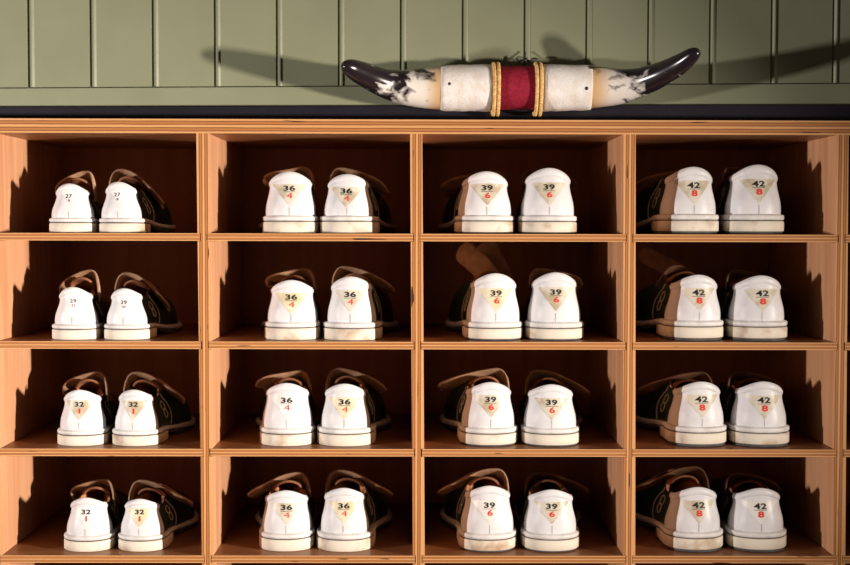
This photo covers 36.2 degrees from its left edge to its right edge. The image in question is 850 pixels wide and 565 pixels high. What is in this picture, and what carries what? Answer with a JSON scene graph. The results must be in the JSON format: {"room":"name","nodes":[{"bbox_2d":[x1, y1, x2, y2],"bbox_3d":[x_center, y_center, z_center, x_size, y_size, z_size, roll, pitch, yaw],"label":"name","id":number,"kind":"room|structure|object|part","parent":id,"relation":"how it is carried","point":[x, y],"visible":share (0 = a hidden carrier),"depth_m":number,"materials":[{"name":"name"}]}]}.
{"room":"bowling alley","nodes":[
{"label":"bowling alley","id":0,"kind":"room"},
{"bbox_2d":[0,0,849,88],"bbox_3d":[0.090,-0.465,1.682,2.319,0.437,0.021,0,2,0],"label":"wall","id":1,"kind":"structure","parent":0,"point":[44,43],"depth_m":1.68,"materials":[{"name":"green paint"}]},
{"bbox_2d":[0,105,849,120],"bbox_3d":[0.089,-0.220,1.685,2.319,0.028,0.036,0,2,0],"label":"trim","id":2,"kind":"structure","parent":1,"relation":"attached to","point":[620,112],"depth_m":1.67,"materials":[{"name":"black paint"}]},
{"bbox_2d":[0,84,849,106],"bbox_3d":[0.089,-0.243,1.692,2.319,0.044,0.020,0,2,0],"label":"trim","id":3,"kind":"structure","parent":1,"relation":"attached to","point":[717,94],"depth_m":1.68,"materials":[{"name":"green paint"}]},
{"bbox_2d":[664,495,719,532],"bbox_3d":[0.349,0.296,1.685,0.070,0.050,0.046,0,2,-2],"label":"heels","id":4,"kind":"structure","parent":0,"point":[677,518],"depth_m":1.67,"materials":[{"name":"white leather"}]},
{"bbox_2d":[667,389,722,426],"bbox_3d":[0.353,0.160,1.679,0.070,0.050,0.046,0,2,-2],"label":"heels","id":5,"kind":"structure","parent":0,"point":[681,413],"depth_m":1.66,"materials":[{"name":"white leather"}]},
{"bbox_2d":[727,496,782,532],"bbox_3d":[0.431,0.296,1.686,0.070,0.049,0.046,0,2,1],"label":"heels","id":6,"kind":"structure","parent":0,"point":[739,518],"depth_m":1.67,"materials":[{"name":"white leather"}]},
{"bbox_2d":[727,283,783,321],"bbox_3d":[0.429,0.025,1.673,0.070,0.051,0.046,0,2,2],"label":"heels","id":7,"kind":"structure","parent":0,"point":[742,307],"depth_m":1.66,"materials":[{"name":"white leather"}]},
{"bbox_2d":[730,389,785,427],"bbox_3d":[0.433,0.160,1.678,0.070,0.051,0.046,0,2,1],"label":"heels","id":8,"kind":"structure","parent":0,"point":[743,413],"depth_m":1.66,"materials":[{"name":"white leather"}]},
{"bbox_3d":[-0.006,0.731,0.759,4.400,0.030,3.000,0,2,0],"label":"floor","id":9,"kind":"structure","parent":0,"visible":0},
{"bbox_2d":[0,118,849,564],"bbox_3d":[-0.009,0.231,1.800,1.621,0.882,0.322,0,2,0],"label":"shoe rack","id":10,"kind":"object","parent":9,"relation":"on","point":[217,262],"visible":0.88,"depth_m":1.78,"materials":[{"name":"brown wood"}]},
{"bbox_2d":[49,171,102,232],"bbox_3d":[-0.461,-0.107,1.733,0.074,0.081,0.192,0,2,-2],"label":"shoe","id":11,"kind":"object","parent":10,"relation":"on","point":[77,208],"visible":0.95,"depth_m":1.65,"materials":[{"name":"white leather"}]},
{"bbox_2d":[52,189,94,217],"bbox_3d":[-0.451,-0.100,1.656,0.054,0.038,0.030,0,2,-2],"label":"heels","id":12,"kind":"structure","parent":11,"relation":"on","point":[80,206],"depth_m":1.65,"materials":[{"name":"white leather"}]},
{"bbox_2d":[52,269,110,339],"bbox_3d":[-0.458,0.025,1.745,0.076,0.088,0.205,0,2,-2],"label":"shoe","id":13,"kind":"object","parent":10,"relation":"on","point":[82,312],"visible":0.97,"depth_m":1.66,"materials":[{"name":"white leather"}]},
{"bbox_2d":[55,293,97,324],"bbox_3d":[-0.448,0.034,1.662,0.054,0.042,0.030,0,2,-2],"label":"heels","id":14,"kind":"structure","parent":13,"relation":"on","point":[84,312],"depth_m":1.65,"materials":[{"name":"white leather"}]},
{"bbox_2d":[57,371,119,445],"bbox_3d":[-0.453,0.159,1.760,0.082,0.088,0.223,0,2,-3],"label":"shoe","id":15,"kind":"object","parent":10,"relation":"on","point":[88,417],"visible":0.96,"depth_m":1.66,"materials":[{"name":"white leather"}]},
{"bbox_2d":[60,397,106,430],"bbox_3d":[-0.441,0.167,1.669,0.058,0.045,0.032,0,2,-3],"label":"heels","id":16,"kind":"structure","parent":15,"relation":"on","point":[94,418],"depth_m":1.66,"materials":[{"name":"white leather"}]},
{"bbox_2d":[64,479,128,551],"bbox_3d":[-0.444,0.298,1.766,0.082,0.081,0.223,0,2,-2],"label":"shoe","id":17,"kind":"object","parent":10,"relation":"on","point":[96,517],"visible":0.98,"depth_m":1.67,"materials":[{"name":"white leather"}]},
{"bbox_2d":[67,504,112,535],"bbox_3d":[-0.434,0.304,1.674,0.058,0.042,0.032,0,2,-2],"label":"heels","id":18,"kind":"structure","parent":17,"relation":"on","point":[101,524],"depth_m":1.66,"materials":[{"name":"white leather"}]},
{"bbox_2d":[0,232,200,240],"bbox_3d":[-0.411,-0.064,1.782,0.257,0.009,0.315,0,2,0],"label":"shelf","id":19,"kind":"object","parent":10,"relation":"attached to","point":[4,236],"depth_m":1.62,"materials":[{"name":"brown wood"}]},
{"bbox_2d":[0,323,201,348],"bbox_3d":[-0.411,0.072,1.787,0.257,0.009,0.315,0,2,0],"label":"shelf","id":20,"kind":"object","parent":10,"relation":"attached to","point":[24,335],"depth_m":1.63,"materials":[{"name":"brown wood"}]},
{"bbox_2d":[0,413,203,455],"bbox_3d":[-0.409,0.207,1.793,0.258,0.009,0.315,0,2,0],"label":"shelf","id":21,"kind":"object","parent":10,"relation":"attached to","point":[38,437],"depth_m":1.65,"materials":[{"name":"brown wood"}]},
{"bbox_2d":[0,503,204,562],"bbox_3d":[-0.408,0.343,1.799,0.257,0.009,0.315,0,2,0],"label":"shelf","id":22,"kind":"object","parent":10,"relation":"attached to","point":[41,540],"depth_m":1.67,"materials":[{"name":"brown wood"}]},
{"bbox_2d":[99,169,175,232],"bbox_3d":[-0.378,-0.108,1.734,0.074,0.083,0.192,0,2,2],"label":"shoe","id":23,"kind":"object","parent":10,"relation":"on","point":[131,205],"visible":1,"depth_m":1.66,"materials":[{"name":"white leather"}]},
{"bbox_2d":[101,188,141,217],"bbox_3d":[-0.388,-0.100,1.653,0.052,0.040,0.020,0,2,2],"label":"heels","id":24,"kind":"structure","parent":23,"relation":"on","point":[127,206],"depth_m":1.65,"materials":[{"name":"white leather"}]},
{"bbox_2d":[104,272,181,339],"bbox_3d":[-0.373,0.027,1.747,0.076,0.084,0.205,0,2,2],"label":"shoe","id":25,"kind":"object","parent":10,"relation":"on","point":[137,311],"visible":1,"depth_m":1.67,"materials":[{"name":"white leather"}]},
{"bbox_2d":[107,295,147,324],"bbox_3d":[-0.383,0.035,1.659,0.053,0.040,0.021,0,2,2],"label":"heels","id":26,"kind":"structure","parent":25,"relation":"on","point":[134,313],"depth_m":1.65,"materials":[{"name":"white leather"}]},
{"bbox_2d":[112,372,194,445],"bbox_3d":[-0.360,0.160,1.761,0.083,0.088,0.223,0,2,2],"label":"shoe","id":27,"kind":"object","parent":10,"relation":"on","point":[149,410],"visible":1,"depth_m":1.67,"materials":[{"name":"white leather"}]},
{"bbox_2d":[115,397,157,430],"bbox_3d":[-0.372,0.167,1.665,0.056,0.045,0.022,0,2,2],"label":"heels","id":28,"kind":"structure","parent":27,"relation":"on","point":[147,419],"depth_m":1.66,"materials":[{"name":"white leather"}]},
{"bbox_2d":[118,480,198,551],"bbox_3d":[-0.354,0.299,1.767,0.087,0.080,0.223,0,2,1],"label":"shoe","id":29,"kind":"object","parent":10,"relation":"on","point":[154,511],"visible":1,"depth_m":1.68,"materials":[{"name":"white leather"}]},
{"bbox_2d":[121,505,163,535],"bbox_3d":[-0.365,0.305,1.671,0.056,0.041,0.022,0,2,1],"label":"heels","id":30,"kind":"structure","parent":29,"relation":"on","point":[153,525],"depth_m":1.66,"materials":[{"name":"white leather"}]},
{"bbox_2d":[248,472,318,551],"bbox_3d":[-0.194,0.295,1.782,0.096,0.088,0.248,0,2,-3],"label":"shoe","id":31,"kind":"object","parent":10,"relation":"on","point":[287,516],"visible":1,"depth_m":1.67,"materials":[{"name":"white leather"}]},
{"bbox_2d":[262,498,311,533],"bbox_3d":[-0.179,0.299,1.684,0.065,0.048,0.042,0,2,-3],"label":"heels","id":32,"kind":"structure","parent":31,"relation":"on","point":[301,522],"depth_m":1.67,"materials":[{"name":"white leather"}]},
{"bbox_2d":[255,370,319,445],"bbox_3d":[-0.190,0.159,1.775,0.092,0.089,0.247,0,2,-3],"label":"shoe","id":33,"kind":"object","parent":10,"relation":"on","point":[289,416],"visible":1,"depth_m":1.66,"materials":[{"name":"white leather"}]},
{"bbox_2d":[262,391,312,428],"bbox_3d":[-0.178,0.162,1.677,0.065,0.050,0.042,0,2,-3],"label":"heels","id":34,"kind":"structure","parent":33,"relation":"on","point":[301,415],"depth_m":1.66,"materials":[{"name":"white leather"}]},
{"bbox_2d":[259,167,319,232],"bbox_3d":[-0.185,-0.111,1.764,0.092,0.088,0.247,0,2,-3],"label":"shoe","id":35,"kind":"object","parent":10,"relation":"on","point":[290,207],"visible":1,"depth_m":1.65,"materials":[{"name":"white leather"}]},
{"bbox_2d":[265,179,315,215],"bbox_3d":[-0.173,-0.108,1.665,0.065,0.049,0.042,0,2,-3],"label":"heels","id":36,"kind":"structure","parent":35,"relation":"on","point":[303,204],"depth_m":1.65,"materials":[{"name":"white leather"}]},
{"bbox_2d":[261,268,324,339],"bbox_3d":[-0.183,0.023,1.771,0.092,0.089,0.247,0,2,-2],"label":"shoe","id":37,"kind":"object","parent":10,"relation":"on","point":[293,311],"visible":1,"depth_m":1.66,"materials":[{"name":"white leather"}]},
{"bbox_2d":[267,287,317,322],"bbox_3d":[-0.171,0.028,1.673,0.065,0.047,0.042,0,2,-2],"label":"heels","id":38,"kind":"structure","parent":37,"relation":"on","point":[306,311],"depth_m":1.66,"materials":[{"name":"white leather"}]},
{"bbox_2d":[207,232,413,240],"bbox_3d":[-0.144,-0.063,1.783,0.257,0.009,0.315,0,2,0],"label":"shelf","id":39,"kind":"object","parent":10,"relation":"attached to","point":[211,236],"depth_m":1.63,"materials":[{"name":"brown wood"}]},
{"bbox_2d":[209,323,413,348],"bbox_3d":[-0.144,0.072,1.789,0.257,0.009,0.315,0,2,0],"label":"shelf","id":40,"kind":"object","parent":10,"relation":"attached to","point":[227,335],"depth_m":1.63,"materials":[{"name":"brown wood"}]},
{"bbox_2d":[210,413,413,455],"bbox_3d":[-0.143,0.208,1.795,0.257,0.009,0.315,0,2,0],"label":"shelf","id":41,"kind":"object","parent":10,"relation":"attached to","point":[240,436],"depth_m":1.66,"materials":[{"name":"brown wood"}]},
{"bbox_2d":[211,503,414,562],"bbox_3d":[-0.142,0.343,1.800,0.257,0.009,0.315,0,2,0],"label":"shelf","id":42,"kind":"object","parent":10,"relation":"attached to","point":[238,542],"depth_m":1.68,"materials":[{"name":"brown wood"}]},
{"bbox_2d":[317,368,390,445],"bbox_3d":[-0.094,0.157,1.777,0.096,0.092,0.251,0,2,1],"label":"shoe","id":43,"kind":"object","parent":10,"relation":"on","point":[354,409],"visible":1,"depth_m":1.67,"materials":[{"name":"white leather"}]},
{"bbox_2d":[321,391,369,428],"bbox_3d":[-0.103,0.163,1.670,0.063,0.050,0.025,0,2,1],"label":"heels","id":44,"kind":"structure","parent":43,"relation":"on","point":[358,417],"depth_m":1.66,"materials":[{"name":"white leather"}]},
{"bbox_2d":[316,470,392,551],"bbox_3d":[-0.091,0.293,1.782,0.100,0.092,0.251,0,2,2],"label":"shoe","id":45,"kind":"object","parent":10,"relation":"on","point":[355,507],"visible":1,"depth_m":1.67,"materials":[{"name":"white leather"}]},
{"bbox_2d":[321,496,368,533],"bbox_3d":[-0.104,0.298,1.675,0.063,0.051,0.025,0,2,2],"label":"heels","id":46,"kind":"structure","parent":45,"relation":"on","point":[358,522],"depth_m":1.67,"materials":[{"name":"white leather"}]},
{"bbox_2d":[320,167,395,232],"bbox_3d":[-0.087,-0.111,1.766,0.096,0.087,0.251,0,2,2],"label":"shoe","id":47,"kind":"object","parent":10,"relation":"on","point":[355,202],"visible":1,"depth_m":1.65,"materials":[{"name":"white leather"}]},
{"bbox_2d":[324,181,372,215],"bbox_3d":[-0.099,-0.106,1.659,0.063,0.046,0.025,0,2,2],"label":"heels","id":48,"kind":"structure","parent":47,"relation":"on","point":[361,205],"depth_m":1.65,"materials":[{"name":"white leather"}]},
{"bbox_2d":[323,266,398,339],"bbox_3d":[-0.084,0.022,1.770,0.096,0.092,0.251,0,2,2],"label":"shoe","id":49,"kind":"object","parent":10,"relation":"on","point":[360,308],"visible":1,"depth_m":1.66,"materials":[{"name":"white leather"}]},
{"bbox_2d":[327,284,375,322],"bbox_3d":[-0.095,0.027,1.663,0.063,0.051,0.025,0,2,2],"label":"heels","id":50,"kind":"structure","parent":49,"relation":"on","point":[364,310],"depth_m":1.66,"materials":[{"name":"white leather"}]},
{"bbox_2d":[438,171,513,233],"bbox_3d":[0.067,-0.108,1.772,0.098,0.082,0.266,0,2,-2],"label":"shoe","id":51,"kind":"object","parent":10,"relation":"on","point":[478,203],"visible":1,"depth_m":1.65,"materials":[{"name":"white leather"}]},
{"bbox_2d":[458,179,510,215],"bbox_3d":[0.077,-0.108,1.665,0.068,0.049,0.044,0,2,-2],"label":"heels","id":52,"kind":"structure","parent":51,"relation":"on","point":[470,203],"depth_m":1.65,"materials":[{"name":"white leather"}]},
{"bbox_2d":[438,468,515,551],"bbox_3d":[0.067,0.292,1.788,0.104,0.093,0.266,0,2,-2],"label":"shoe","id":53,"kind":"object","parent":10,"relation":"on","point":[477,504],"visible":1,"depth_m":1.67,"materials":[{"name":"white leather"}]},
{"bbox_2d":[461,494,513,533],"bbox_3d":[0.082,0.296,1.682,0.068,0.053,0.044,0,2,-2],"label":"heels","id":54,"kind":"structure","parent":53,"relation":"on","point":[472,521],"depth_m":1.67,"materials":[{"name":"white leather"}]},
{"bbox_2d":[438,368,516,446],"bbox_3d":[0.067,0.158,1.784,0.104,0.092,0.266,0,2,-3],"label":"shoe","id":55,"kind":"object","parent":10,"relation":"on","point":[478,406],"visible":1,"depth_m":1.67,"materials":[{"name":"white leather"}]},
{"bbox_2d":[462,390,514,428],"bbox_3d":[0.083,0.161,1.678,0.068,0.051,0.044,0,2,-3],"label":"heels","id":56,"kind":"structure","parent":55,"relation":"on","point":[473,415],"depth_m":1.66,"materials":[{"name":"white leather"}]},
{"bbox_2d":[444,241,522,340],"bbox_3d":[0.078,0.005,1.776,0.096,0.126,0.265,0,2,-3],"label":"shoe","id":57,"kind":"object","parent":10,"relation":"on","point":[485,308],"visible":1,"depth_m":1.66,"materials":[{"name":"white leather"}]},
{"bbox_2d":[466,281,519,322],"bbox_3d":[0.089,0.024,1.671,0.068,0.054,0.044,0,2,-3],"label":"heels","id":58,"kind":"structure","parent":57,"relation":"on","point":[479,309],"depth_m":1.66,"materials":[{"name":"white leather"}]},
{"bbox_2d":[341,47,699,116],"bbox_3d":[0.115,-0.252,1.625,0.434,0.085,0.126,0,2,0],"label":"mounted bull horns","id":59,"kind":"object","parent":10,"relation":"on","point":[494,87],"visible":1,"depth_m":1.62,"materials":[{"name":"horn"},{"name":"red velvet"},{"name":"rope"}]},
{"bbox_3d":[0.087,-0.245,1.650,0.005,0.069,0.067,0,2,0],"label":"gold cord","id":60,"kind":"part","parent":59,"relation":"part of","materials":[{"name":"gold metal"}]},
{"bbox_3d":[0.092,-0.245,1.650,0.005,0.069,0.067,0,2,0],"label":"gold cord","id":61,"kind":"part","parent":59,"relation":"part of","materials":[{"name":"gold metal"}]},
{"bbox_3d":[0.140,-0.245,1.650,0.005,0.069,0.067,0,2,0],"label":"gold cord","id":62,"kind":"part","parent":59,"relation":"part of","materials":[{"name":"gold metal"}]},
{"bbox_3d":[0.145,-0.245,1.650,0.005,0.069,0.067,0,2,0],"label":"gold cord","id":63,"kind":"part","parent":59,"relation":"part of","materials":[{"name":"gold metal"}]},
{"bbox_2d":[420,233,625,241],"bbox_3d":[0.122,-0.063,1.785,0.258,0.009,0.315,0,2,0],"label":"shelf","id":64,"kind":"object","parent":10,"relation":"attached to","point":[424,237],"depth_m":1.63,"materials":[{"name":"brown wood"}]},
{"bbox_2d":[421,323,625,349],"bbox_3d":[0.123,0.073,1.791,0.257,0.009,0.315,0,2,0],"label":"shelf","id":65,"kind":"object","parent":10,"relation":"attached to","point":[596,336],"depth_m":1.63,"materials":[{"name":"brown wood"}]},
{"bbox_2d":[422,503,625,562],"bbox_3d":[0.124,0.344,1.802,0.257,0.009,0.315,0,2,0],"label":"shelf","id":66,"kind":"object","parent":10,"relation":"attached to","point":[599,542],"depth_m":1.68,"materials":[{"name":"brown wood"}]},
{"bbox_2d":[422,413,625,456],"bbox_3d":[0.124,0.208,1.796,0.257,0.009,0.315,0,2,0],"label":"shelf","id":67,"kind":"object","parent":10,"relation":"attached to","point":[597,438],"depth_m":1.66,"materials":[{"name":"brown wood"}]},
{"bbox_2d":[513,168,578,233],"bbox_3d":[0.168,-0.110,1.772,0.098,0.086,0.266,0,2,1],"label":"shoe","id":68,"kind":"object","parent":10,"relation":"on","point":[546,206],"visible":0.98,"depth_m":1.65,"materials":[{"name":"white leather"}]},
{"bbox_2d":[521,176,573,215],"bbox_3d":[0.158,-0.110,1.665,0.068,0.053,0.044,0,2,1],"label":"heels","id":69,"kind":"structure","parent":68,"relation":"on","point":[533,203],"depth_m":1.65,"materials":[{"name":"white leather"}]},
{"bbox_2d":[513,471,588,552],"bbox_3d":[0.174,0.295,1.789,0.100,0.090,0.266,0,2,1],"label":"shoe","id":70,"kind":"object","parent":10,"relation":"on","point":[546,515],"visible":1,"depth_m":1.67,"materials":[{"name":"white leather"}]},
{"bbox_2d":[523,497,575,533],"bbox_3d":[0.163,0.298,1.682,0.068,0.049,0.044,0,2,1],"label":"heels","id":71,"kind":"structure","parent":70,"relation":"on","point":[535,521],"depth_m":1.67,"materials":[{"name":"white leather"}]},
{"bbox_2d":[515,369,589,446],"bbox_3d":[0.175,0.159,1.784,0.100,0.090,0.266,0,2,2],"label":"shoe","id":72,"kind":"object","parent":10,"relation":"on","point":[547,415],"visible":1,"depth_m":1.66,"materials":[{"name":"white leather"}]},
{"bbox_2d":[524,392,576,428],"bbox_3d":[0.162,0.163,1.677,0.068,0.049,0.044,0,2,2],"label":"heels","id":73,"kind":"structure","parent":72,"relation":"on","point":[535,416],"depth_m":1.66,"materials":[{"name":"white leather"}]},
{"bbox_2d":[519,268,585,340],"bbox_3d":[0.179,0.024,1.779,0.098,0.090,0.266,0,2,2],"label":"shoe","id":74,"kind":"object","parent":10,"relation":"on","point":[552,311],"visible":1,"depth_m":1.66,"materials":[{"name":"white leather"}]},
{"bbox_2d":[527,281,580,322],"bbox_3d":[0.167,0.024,1.672,0.068,0.055,0.044,0,2,2],"label":"heels","id":75,"kind":"structure","parent":74,"relation":"on","point":[539,309],"depth_m":1.66,"materials":[{"name":"white leather"}]},
{"bbox_2d":[636,167,718,233],"bbox_3d":[0.328,-0.111,1.784,0.100,0.087,0.287,0,2,-2],"label":"shoe","id":76,"kind":"object","parent":10,"relation":"on","point":[682,201],"visible":1,"depth_m":1.66,"materials":[{"name":"white leather"}]},
{"bbox_2d":[659,175,715,214],"bbox_3d":[0.340,-0.112,1.668,0.070,0.052,0.046,0,2,-2],"label":"heels","id":77,"kind":"structure","parent":76,"relation":"on","point":[674,201],"depth_m":1.65,"materials":[{"name":"white leather"}]},
{"bbox_2d":[635,466,722,552],"bbox_3d":[0.333,0.292,1.800,0.108,0.095,0.287,0,2,-2],"label":"shoe","id":78,"kind":"object","parent":10,"relation":"on","point":[681,507],"visible":0.99,"depth_m":1.68,"materials":[{"name":"white leather"}]},
{"bbox_2d":[635,247,723,340],"bbox_3d":[0.335,0.010,1.789,0.100,0.116,0.287,0,2,-2],"label":"shoe","id":79,"kind":"object","parent":10,"relation":"on","point":[682,306],"visible":0.99,"depth_m":1.67,"materials":[{"name":"white leather"}]},
{"bbox_2d":[664,282,719,320],"bbox_3d":[0.348,0.024,1.674,0.070,0.051,0.046,0,2,-2],"label":"heels","id":80,"kind":"structure","parent":79,"relation":"on","point":[678,307],"depth_m":1.66,"materials":[{"name":"white leather"}]},
{"bbox_2d":[635,372,726,446],"bbox_3d":[0.339,0.160,1.795,0.105,0.087,0.287,0,2,-2],"label":"shoe","id":81,"kind":"object","parent":10,"relation":"on","point":[685,408],"visible":0.98,"depth_m":1.67,"materials":[{"name":"white leather"}]},
{"bbox_2d":[632,516,835,562],"bbox_3d":[0.391,0.344,1.804,0.258,0.009,0.315,0,2,0],"label":"shelf","id":82,"kind":"object","parent":10,"relation":"attached to","point":[804,544],"depth_m":1.66,"materials":[{"name":"brown wood"}]},
{"bbox_2d":[632,425,836,456],"bbox_3d":[0.390,0.209,1.798,0.258,0.009,0.315,0,2,0],"label":"shelf","id":83,"kind":"object","parent":10,"relation":"attached to","point":[804,440],"depth_m":1.65,"materials":[{"name":"brown wood"}]},
{"bbox_2d":[632,329,836,349],"bbox_3d":[0.389,0.073,1.793,0.258,0.009,0.315,0,2,0],"label":"shelf","id":84,"kind":"object","parent":10,"relation":"attached to","point":[796,339],"depth_m":1.64,"materials":[{"name":"brown wood"}]},
{"bbox_2d":[632,233,837,241],"bbox_3d":[0.388,-0.062,1.787,0.256,0.009,0.315,0,2,0],"label":"shelf","id":85,"kind":"object","parent":10,"relation":"attached to","point":[636,237],"depth_m":1.63,"materials":[{"name":"brown wood"}]},
{"bbox_2d":[709,472,785,552],"bbox_3d":[0.442,0.296,1.801,0.100,0.088,0.287,0,2,1],"label":"shoe","id":86,"kind":"object","parent":10,"relation":"on","point":[748,507],"visible":0.94,"depth_m":1.67,"materials":[{"name":"white leather"}]},
{"bbox_2d":[713,165,783,233],"bbox_3d":[0.434,-0.112,1.784,0.100,0.090,0.287,0,2,1],"label":"shoe","id":87,"kind":"object","parent":10,"relation":"on","point":[747,200],"visible":0.98,"depth_m":1.65,"materials":[{"name":"white leather"}]},
{"bbox_2d":[724,173,780,214],"bbox_3d":[0.423,-0.113,1.668,0.070,0.055,0.046,0,2,1],"label":"heels","id":88,"kind":"structure","parent":87,"relation":"on","point":[739,200],"depth_m":1.65,"materials":[{"name":"white leather"}]},
{"bbox_2d":[716,269,786,340],"bbox_3d":[0.440,0.025,1.788,0.100,0.089,0.287,0,2,2],"label":"shoe","id":89,"kind":"object","parent":10,"relation":"on","point":[750,303],"visible":0.94,"depth_m":1.66,"materials":[{"name":"white leather"}]},
{"bbox_2d":[717,371,788,446],"bbox_3d":[0.444,0.160,1.794,0.100,0.089,0.287,0,2,1],"label":"shoe","id":90,"kind":"object","parent":10,"relation":"on","point":[754,415],"visible":0.93,"depth_m":1.66,"materials":[{"name":"white leather"}]},
{"bbox_2d":[842,503,849,562],"bbox_3d":[0.657,0.345,1.806,0.258,0.009,0.315,0,2,0],"label":"shelf","id":91,"kind":"object","parent":10,"relation":"attached to","point":[845,548],"depth_m":1.73,"materials":[{"name":"brown wood"}]},
{"bbox_2d":[843,414,849,456],"bbox_3d":[0.656,0.209,1.800,0.257,0.009,0.315,0,2,0],"label":"shelf","id":92,"kind":"object","parent":10,"relation":"attached to","point":[846,441],"depth_m":1.70,"materials":[{"name":"brown wood"}]},
{"bbox_2d":[844,324,849,349],"bbox_3d":[0.656,0.074,1.794,0.257,0.009,0.315,0,2,0],"label":"shelf","id":93,"kind":"object","parent":10,"relation":"attached to","point":[846,333],"depth_m":1.64,"materials":[{"name":"brown wood"}]},
{"bbox_2d":[845,234,849,241],"bbox_3d":[0.655,-0.061,1.789,0.257,0.009,0.315,0,2,0],"label":"shelf","id":94,"kind":"object","parent":10,"relation":"attached to","point":[847,236],"depth_m":1.63,"materials":[{"name":"brown wood"}]}
]}

